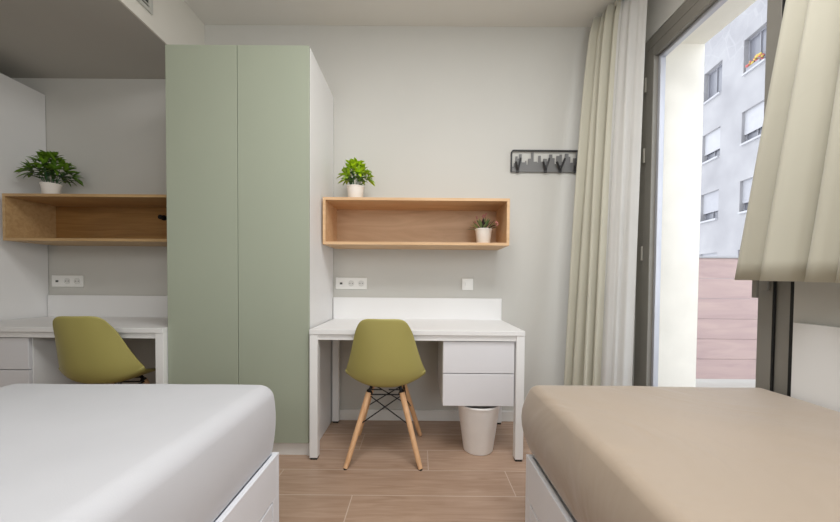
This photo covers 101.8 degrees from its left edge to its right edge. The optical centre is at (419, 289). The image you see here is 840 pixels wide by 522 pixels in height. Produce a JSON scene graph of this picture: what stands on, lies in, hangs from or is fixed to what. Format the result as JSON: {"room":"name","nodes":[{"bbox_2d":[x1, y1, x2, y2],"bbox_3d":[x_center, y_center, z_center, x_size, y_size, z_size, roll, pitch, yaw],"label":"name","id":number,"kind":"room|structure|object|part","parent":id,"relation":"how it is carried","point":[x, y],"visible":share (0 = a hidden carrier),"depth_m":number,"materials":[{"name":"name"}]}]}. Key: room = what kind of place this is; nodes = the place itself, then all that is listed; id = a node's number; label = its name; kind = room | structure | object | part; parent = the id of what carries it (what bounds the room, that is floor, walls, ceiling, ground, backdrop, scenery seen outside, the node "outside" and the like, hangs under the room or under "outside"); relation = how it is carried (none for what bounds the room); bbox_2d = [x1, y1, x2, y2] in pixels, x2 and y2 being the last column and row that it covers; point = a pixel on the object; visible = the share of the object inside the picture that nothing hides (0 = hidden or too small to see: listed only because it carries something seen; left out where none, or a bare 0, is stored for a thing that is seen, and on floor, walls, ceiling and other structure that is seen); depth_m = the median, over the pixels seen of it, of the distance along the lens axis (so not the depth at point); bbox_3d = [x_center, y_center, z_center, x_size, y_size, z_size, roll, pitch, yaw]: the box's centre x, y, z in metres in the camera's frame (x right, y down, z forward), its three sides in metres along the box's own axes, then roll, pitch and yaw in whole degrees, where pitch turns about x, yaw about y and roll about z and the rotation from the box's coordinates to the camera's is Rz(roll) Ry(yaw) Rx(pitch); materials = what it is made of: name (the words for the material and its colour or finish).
{"room":"dormitory bedroom","nodes":[
{"label":"dormitory bedroom","id":0,"kind":"room"},
{"bbox_2d":[0,0,165,78],"bbox_3d":[-2.575,-1.721,0.365,2.021,0.488,4.201,0,1,0],"label":"ceiling","id":1,"kind":"structure","parent":0,"point":[80,39],"depth_m":2.09,"materials":[{"name":"paint"}]},
{"bbox_2d":[12,25,590,410],"bbox_3d":[-1.071,-0.523,2.551,5.240,2.964,0.120,0,1,0],"label":"wall","id":2,"kind":"structure","parent":0,"point":[431,111],"depth_m":2.48,"materials":[{"name":"paint"}]},
{"bbox_2d":[52,275,83,286],"bbox_3d":[-2.565,-0.060,2.499,0.228,0.082,0.013,0,1,0],"label":"power socket","id":3,"kind":"object","parent":2,"relation":"attached to","point":[57,280],"visible":1,"depth_m":2.49,"materials":[{"name":"white plastic"}]},
{"bbox_2d":[2,193,166,245],"bbox_3d":[-2.065,-0.460,2.335,1.190,0.300,0.317,0,1,0],"label":"wall shelf","id":4,"kind":"object","parent":2,"relation":"attached to","point":[46,219],"visible":0.69,"depth_m":2.42,"materials":[{"name":"brown wood"}]},
{"bbox_2d":[14,150,84,193],"bbox_3d":[-2.479,-0.770,2.304,0.330,0.314,0.298,0,1,0],"label":"potted plant","id":5,"kind":"object","parent":4,"relation":"on","point":[50,168],"visible":0.93,"depth_m":2.26,"materials":[{"name":"green plant"}]},
{"bbox_3d":[-2.481,-0.661,2.300,0.108,0.095,0.108,0,1,0],"label":"pot","id":6,"kind":"part","parent":5,"relation":"part of","materials":[{"name":"white ceramic"}]},
{"bbox_3d":[-2.065,-0.464,2.488,1.154,0.264,0.012,0,1,0],"label":"panel","id":7,"kind":"part","parent":4,"relation":"part of","materials":[{"name":"brown wood"}]},
{"bbox_3d":[-1.850,-0.516,2.456,0.040,0.040,0.042,0,1,0],"label":"knob","id":8,"kind":"part","parent":4,"relation":"part of","materials":[{"name":"black metal"}]},
{"bbox_2d":[48,295,167,316],"bbox_3d":[-2.081,0.139,2.498,1.263,0.184,0.016,0,1,0],"label":"backsplash","id":9,"kind":"structure","parent":2,"relation":"attached to","point":[58,305],"depth_m":2.49,"materials":[{"name":"white laminate"}]},
{"bbox_2d":[118,0,204,44],"bbox_3d":[-1.559,-1.713,0.363,0.012,0.490,4.201,0,1,0],"label":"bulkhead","id":10,"kind":"structure","parent":2,"relation":"attached to","point":[173,22],"depth_m":2.14,"materials":[{"name":"paint"}]},
{"bbox_2d":[137,0,152,14],"bbox_3d":[-1.545,-1.669,1.649,0.012,0.180,0.650,0,1,0],"label":"air vent","id":11,"kind":"object","parent":10,"relation":"in","point":[147,4],"visible":1,"depth_m":1.94,"materials":[{"name":"metal"}]},
{"bbox_2d":[336,277,366,288],"bbox_3d":[-0.493,-0.044,2.495,0.219,0.080,0.013,0,1,0],"label":"power socket","id":12,"kind":"object","parent":2,"relation":"attached to","point":[341,283],"visible":1,"depth_m":2.49,"materials":[{"name":"white plastic"}]},
{"bbox_2d":[323,197,509,249],"bbox_3d":[-0.018,-0.436,2.332,1.192,0.300,0.317,0,1,0],"label":"wall shelf","id":13,"kind":"object","parent":2,"relation":"attached to","point":[348,222],"visible":1,"depth_m":2.48,"materials":[{"name":"brown wood"}]},
{"bbox_2d":[336,157,374,196],"bbox_3d":[-0.425,-0.734,2.296,0.263,0.289,0.235,0,1,0],"label":"potted plant","id":14,"kind":"object","parent":13,"relation":"on","point":[354,190],"visible":0.93,"depth_m":2.26,"materials":[{"name":"green plant"}]},
{"bbox_3d":[-0.428,-0.639,2.296,0.116,0.100,0.116,0,1,0],"label":"pot","id":15,"kind":"part","parent":14,"relation":"part of","materials":[{"name":"white ceramic"}]},
{"bbox_3d":[-0.018,-0.440,2.484,1.156,0.264,0.012,0,1,0],"label":"panel","id":16,"kind":"part","parent":13,"relation":"part of","materials":[{"name":"brown wood"}]},
{"bbox_2d":[470,213,497,242],"bbox_3d":[0.429,-0.406,2.297,0.205,0.211,0.224,0,1,0],"label":"potted flower","id":17,"kind":"object","parent":13,"relation":"on","point":[483,234],"visible":0.96,"depth_m":2.26,"materials":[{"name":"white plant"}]},
{"bbox_3d":[0.434,-0.353,2.301,0.116,0.105,0.116,0,1,0],"label":"pot","id":18,"kind":"part","parent":17,"relation":"part of","materials":[{"name":"white ceramic"}]},
{"bbox_2d":[333,297,501,319],"bbox_3d":[-0.012,0.155,2.494,1.227,0.184,0.016,0,1,0],"label":"backsplash","id":19,"kind":"structure","parent":2,"relation":"attached to","point":[343,307],"depth_m":2.49,"materials":[{"name":"white laminate"}]},
{"bbox_2d":[340,409,512,421],"bbox_3d":[-0.635,0.925,2.518,4.165,0.078,0.014,0,1,0],"label":"baseboard","id":20,"kind":"structure","parent":2,"relation":"attached to","point":[345,414],"depth_m":2.51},
{"bbox_2d":[462,278,472,289],"bbox_3d":[0.355,-0.036,2.492,0.082,0.084,0.016,0,1,0],"label":"light switch","id":21,"kind":"object","parent":2,"relation":"attached to","point":[467,284],"visible":1,"depth_m":2.49,"materials":[{"name":"white plastic"}]},
{"bbox_2d":[510,150,577,172],"bbox_3d":[0.927,-0.922,2.450,0.529,0.163,0.057,0,1,0],"label":"coat rack","id":22,"kind":"object","parent":2,"relation":"attached to","point":[546,166],"visible":0.87,"depth_m":2.46,"materials":[{"name":"metal"}]},
{"bbox_2d":[184,0,615,26],"bbox_3d":[-0.042,-1.895,0.356,3.016,0.100,4.201,0,1,0],"label":"ceiling","id":23,"kind":"structure","parent":0,"point":[471,13],"depth_m":2.33,"materials":[{"name":"paint"}]},
{"bbox_3d":[1.307,-1.851,1.399,0.044,0.016,2.090,0,1,0],"label":"track","id":24,"kind":"object","parent":23,"relation":"attached to","visible":0},
{"bbox_2d":[564,0,647,385],"bbox_3d":[1.196,-0.454,2.213,0.309,2.818,0.419,0,1,-20],"label":"curtain","id":25,"kind":"object","parent":24,"relation":"hanging from","point":[602,281],"visible":0.88,"depth_m":2.18,"materials":[{"name":"beige fabric"}]},
{"bbox_2d":[734,0,839,282],"bbox_3d":[1.323,-0.914,0.889,0.138,1.833,1.068,1,1,2],"label":"curtain","id":26,"kind":"object","parent":24,"relation":"hanging from","point":[791,232],"visible":1,"depth_m":1.17,"materials":[{"name":"beige fabric"}]},
{"bbox_2d":[279,379,755,521],"bbox_3d":[6.147,1.067,3.014,19.700,0.120,12.000,0,1,0],"label":"floor","id":27,"kind":"structure","parent":0,"point":[382,481],"depth_m":1.78,"materials":[{"name":"brown wood"}]},
{"bbox_2d":[0,73,48,320],"bbox_3d":[-3.150,-0.226,2.227,0.868,2.353,0.542,0,1,0],"label":"wardrobe","id":28,"kind":"object","parent":27,"relation":"on","point":[24,290],"visible":0.51,"depth_m":2.32,"materials":[{"name":"white laminate"}]},
{"bbox_2d":[0,295,167,386],"bbox_3d":[-2.085,0.506,2.227,1.263,0.906,0.576,0,1,0],"label":"desk","id":29,"kind":"object","parent":27,"relation":"on","point":[28,352],"visible":0.43,"depth_m":2.04,"materials":[{"name":"white laminate"}]},
{"bbox_3d":[-2.448,0.369,1.970,0.408,0.182,0.020,0,1,0],"label":"drawer","id":30,"kind":"part","parent":29,"relation":"part of","materials":[{"name":"grey laminate"}]},
{"bbox_3d":[-2.449,0.558,1.974,0.408,0.185,0.020,0,1,0],"label":"drawer","id":31,"kind":"part","parent":29,"relation":"part of","materials":[{"name":"grey laminate"}]},
{"bbox_3d":[-1.478,0.603,1.967,0.046,0.710,0.046,0,1,0],"label":"leg","id":32,"kind":"part","parent":29,"relation":"part of","materials":[{"name":"white metal"}]},
{"bbox_2d":[53,316,155,383],"bbox_3d":[-1.834,0.551,2.042,0.460,0.829,0.484,0,1,-5],"label":"shell chair","id":33,"kind":"object","parent":27,"relation":"on","point":[90,350],"visible":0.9,"depth_m":1.85,"materials":[{"name":"green plastic"}]},
{"bbox_2d":[0,384,278,521],"bbox_3d":[-1.123,0.705,0.426,1.093,0.610,2.014,0,1,0],"label":"bed","id":34,"kind":"object","parent":27,"relation":"on","point":[69,452],"visible":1,"depth_m":0.95,"materials":[{"name":"fabric"}]},
{"bbox_3d":[-1.125,0.849,0.415,1.093,0.322,1.985,0,1,0],"label":"frame","id":35,"kind":"part","parent":34,"relation":"part of","materials":[{"name":"laminate"}]},
{"bbox_3d":[-0.587,0.914,0.890,0.018,0.118,0.907,0,1,0],"label":"drawer","id":36,"kind":"part","parent":34,"relation":"part of","materials":[{"name":"laminate"}]},
{"bbox_2d":[165,45,332,455],"bbox_3d":[-1.036,-0.209,2.224,0.816,2.353,0.542,0,1,0],"label":"wardrobe","id":37,"kind":"object","parent":27,"relation":"on","point":[249,128],"visible":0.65,"depth_m":1.95,"materials":[{"name":"green laminate"}]},
{"bbox_3d":[-1.241,-0.246,1.962,0.405,2.269,0.019,0,1,0],"label":"door","id":38,"kind":"part","parent":37,"relation":"part of","materials":[{"name":"green laminate"}]},
{"bbox_3d":[-0.833,-0.242,1.961,0.405,2.269,0.019,0,1,0],"label":"door","id":39,"kind":"part","parent":37,"relation":"part of","materials":[{"name":"green laminate"}]},
{"bbox_2d":[343,319,425,470],"bbox_3d":[-0.193,0.564,2.029,0.460,0.829,0.484,0,1,0],"label":"shell chair","id":40,"kind":"object","parent":27,"relation":"on","point":[384,353],"visible":1,"depth_m":1.85,"materials":[{"name":"green plastic"}]},
{"bbox_3d":[-0.343,0.783,1.911,0.182,0.393,0.034,-1,2,-45],"label":"leg","id":41,"kind":"part","parent":40,"relation":"part of","materials":[{"name":"brown wood"}]},
{"bbox_3d":[-0.343,0.776,2.208,0.034,0.393,0.182,-1,2,-45],"label":"leg","id":42,"kind":"part","parent":40,"relation":"part of","materials":[{"name":"brown wood"}]},
{"bbox_3d":[-0.046,0.785,1.911,0.034,0.393,0.182,-1,2,-45],"label":"leg","id":43,"kind":"part","parent":40,"relation":"part of","materials":[{"name":"brown wood"}]},
{"bbox_3d":[-0.046,0.778,2.208,0.182,0.393,0.034,-1,2,-45],"label":"leg","id":44,"kind":"part","parent":40,"relation":"part of","materials":[{"name":"brown wood"}]},
{"bbox_2d":[309,297,524,461],"bbox_3d":[-0.016,0.523,2.223,1.227,0.906,0.576,0,1,0],"label":"desk","id":45,"kind":"object","parent":27,"relation":"on","point":[480,362],"visible":0.96,"depth_m":1.96,"materials":[{"name":"white laminate"}]},
{"bbox_3d":[-0.602,0.610,1.965,0.046,0.710,0.046,0,1,0],"label":"leg","id":46,"kind":"part","parent":45,"relation":"part of","materials":[{"name":"white wood"}]},
{"bbox_3d":[-0.601,0.598,2.474,0.046,0.710,0.046,0,1,0],"label":"leg","id":47,"kind":"part","parent":45,"relation":"part of","materials":[{"name":"white metal"}]},
{"bbox_3d":[0.341,0.580,1.969,0.408,0.185,0.020,0,1,0],"label":"drawer","id":48,"kind":"part","parent":45,"relation":"part of","materials":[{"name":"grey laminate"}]},
{"bbox_3d":[0.342,0.392,1.965,0.408,0.182,0.020,0,1,0],"label":"drawer","id":49,"kind":"part","parent":45,"relation":"part of","materials":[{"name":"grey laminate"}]},
{"bbox_3d":[0.575,0.608,2.472,0.046,0.710,0.046,0,1,0],"label":"leg","id":50,"kind":"part","parent":45,"relation":"part of","materials":[{"name":"white metal"}]},
{"bbox_3d":[0.574,0.620,1.963,0.046,0.710,0.046,0,1,0],"label":"leg","id":51,"kind":"part","parent":45,"relation":"part of","materials":[{"name":"white metal"}]},
{"bbox_2d":[458,406,499,455],"bbox_3d":[0.363,0.834,2.095,0.268,0.296,0.268,0,1,0],"label":"waste bin","id":52,"kind":"object","parent":27,"relation":"on","point":[478,424],"visible":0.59,"depth_m":2.00,"materials":[{"name":"plastic"}]},
{"bbox_2d":[521,385,839,521],"bbox_3d":[0.913,0.721,0.429,0.987,0.609,2.060,0,1,0],"label":"bed","id":53,"kind":"object","parent":27,"relation":"on","point":[600,453],"visible":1,"depth_m":0.91,"materials":[{"name":"fabric"}]},
{"bbox_3d":[0.445,0.922,0.889,0.018,0.118,0.907,0,1,0],"label":"drawer","id":54,"kind":"part","parent":53,"relation":"part of","materials":[{"name":"laminate"}]},
{"bbox_3d":[0.917,0.865,0.411,0.963,0.322,1.985,0,1,0],"label":"frame","id":55,"kind":"part","parent":53,"relation":"part of","materials":[{"name":"laminate"}]},
{"bbox_2d":[696,256,757,378],"bbox_3d":[4.154,0.330,3.638,3.500,1.332,0.105,0,1,0],"label":"fence","id":56,"kind":"object","parent":27,"relation":"on","point":[727,316],"visible":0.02,"depth_m":3.60,"materials":[{"name":"wood"}]},
{"bbox_3d":[4.159,-0.328,3.603,3.500,0.016,0.065,0,1,0],"label":"cap rail","id":57,"kind":"part","parent":56,"relation":"part of","materials":[{"name":"grey metal"}]},
{"bbox_2d":[791,323,839,411],"bbox_3d":[1.432,0.587,0.486,0.024,0.882,1.650,0,1,0],"label":"headboard panel","id":58,"kind":"object","parent":27,"relation":"on","point":[815,376],"visible":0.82,"depth_m":1.22,"materials":[{"name":"white laminate"}]},
{"bbox_2d":[632,0,839,385],"bbox_3d":[1.502,-0.451,0.387,0.095,2.964,4.201,0,1,0],"label":"wall","id":59,"kind":"structure","parent":0,"point":[818,303],"depth_m":1.28,"materials":[{"name":"paint"}]},
{"bbox_2d":[658,0,756,386],"bbox_3d":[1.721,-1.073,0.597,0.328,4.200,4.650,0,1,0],"label":"window reveal","id":60,"kind":"structure","parent":59,"relation":"attached to","point":[684,79],"depth_m":2.28,"materials":[{"name":"white paint"}]},
{"bbox_2d":[634,0,794,396],"bbox_3d":[1.470,-0.295,1.801,0.141,2.581,0.975,0,1,0],"label":"window frame","id":61,"kind":"structure","parent":59,"relation":"in","point":[775,298],"depth_m":2.12,"materials":[{"name":"grey metal"}]},
{"bbox_3d":[1.424,-0.049,1.422,0.054,0.170,0.025,0,1,0],"label":"handle","id":62,"kind":"part","parent":61,"relation":"part of","materials":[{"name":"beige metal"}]},
{"label":"outside","id":63,"kind":"structure","parent":0,"visible":0},
{"bbox_2d":[698,0,766,298],"bbox_3d":[12.795,-3.049,12.877,1.101,19.750,28.400,1,1,7],"label":"apartment building","id":64,"kind":"structure","parent":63,"point":[733,96],"depth_m":13.89,"materials":[{"name":"white paint"}]},
{"bbox_3d":[12.859,-3.021,15.087,0.240,0.070,1.000,1,1,7],"label":"sill","id":65,"kind":"part","parent":64,"relation":"part of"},
{"bbox_3d":[12.880,-5.670,15.025,0.240,0.070,1.000,1,1,7],"label":"sill","id":66,"kind":"part","parent":64,"relation":"part of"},
{"bbox_2d":[703,190,718,214],"bbox_3d":[12.945,-3.835,15.058,0.040,0.878,1.080,1,1,7],"label":"roller blind","id":67,"kind":"object","parent":64,"relation":"hanging from","point":[710,200],"depth_m":15.14,"materials":[{"name":"white plastic"}]},
{"bbox_3d":[13.033,-3.664,15.051,0.020,1.100,0.960,1,1,7],"label":"pane","id":68,"kind":"part","parent":64,"relation":"part of","materials":[{"name":"grey glass"}]},
{"bbox_3d":[12.901,-8.359,14.961,0.240,0.070,1.000,1,1,7],"label":"sill","id":69,"kind":"part","parent":64,"relation":"part of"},
{"bbox_2d":[705,127,720,155],"bbox_3d":[12.966,-6.497,14.995,0.040,0.893,1.080,1,1,7],"label":"roller blind","id":70,"kind":"object","parent":64,"relation":"hanging from","point":[712,139],"depth_m":15.06,"materials":[{"name":"white plastic"}]},
{"bbox_3d":[13.054,-6.323,14.988,0.020,1.120,0.960,1,1,7],"label":"pane","id":71,"kind":"part","parent":64,"relation":"part of","materials":[{"name":"grey glass"}]},
{"bbox_3d":[13.075,-9.052,14.924,0.020,1.200,0.960,1,1,7],"label":"pane","id":72,"kind":"part","parent":64,"relation":"part of","materials":[{"name":"grey glass"}]},
{"bbox_2d":[742,178,752,203],"bbox_3d":[12.672,-3.786,12.875,0.040,0.878,1.080,1,1,7],"label":"roller blind","id":73,"kind":"object","parent":64,"relation":"hanging from","point":[746,184],"depth_m":13.23,"materials":[{"name":"white plastic"}]},
{"bbox_3d":[12.607,-5.621,12.842,0.240,0.070,1.000,1,1,7],"label":"sill","id":74,"kind":"part","parent":64,"relation":"part of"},
{"bbox_2d":[744,101,763,135],"bbox_3d":[12.694,-6.448,12.813,0.040,0.893,1.080,1,1,7],"label":"roller blind","id":75,"kind":"object","parent":64,"relation":"hanging from","point":[754,116],"depth_m":12.94,"materials":[{"name":"white plastic"}]},
{"bbox_3d":[12.629,-8.310,12.779,0.240,0.070,1.000,1,1,7],"label":"sill","id":76,"kind":"part","parent":64,"relation":"part of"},
{"bbox_2d":[745,52,764,70],"bbox_3d":[12.612,-8.540,12.818,0.280,0.386,0.694,1,1,7],"label":"flowers","id":77,"kind":"object","parent":64,"relation":"on","point":[751,63],"visible":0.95,"depth_m":12.72,"materials":[{"name":"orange plant"}]},
{"bbox_3d":[12.636,-8.417,12.826,0.180,0.140,0.600,1,1,7],"label":"planter","id":78,"kind":"part","parent":77,"relation":"part of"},
{"bbox_3d":[12.781,-6.274,12.806,0.020,1.120,0.960,1,1,7],"label":"pane","id":79,"kind":"part","parent":64,"relation":"part of","materials":[{"name":"grey glass"}]},
{"bbox_3d":[12.803,-9.003,12.741,0.020,1.200,0.960,1,1,7],"label":"pane","id":80,"kind":"part","parent":64,"relation":"part of","materials":[{"name":"grey glass"}]}
]}

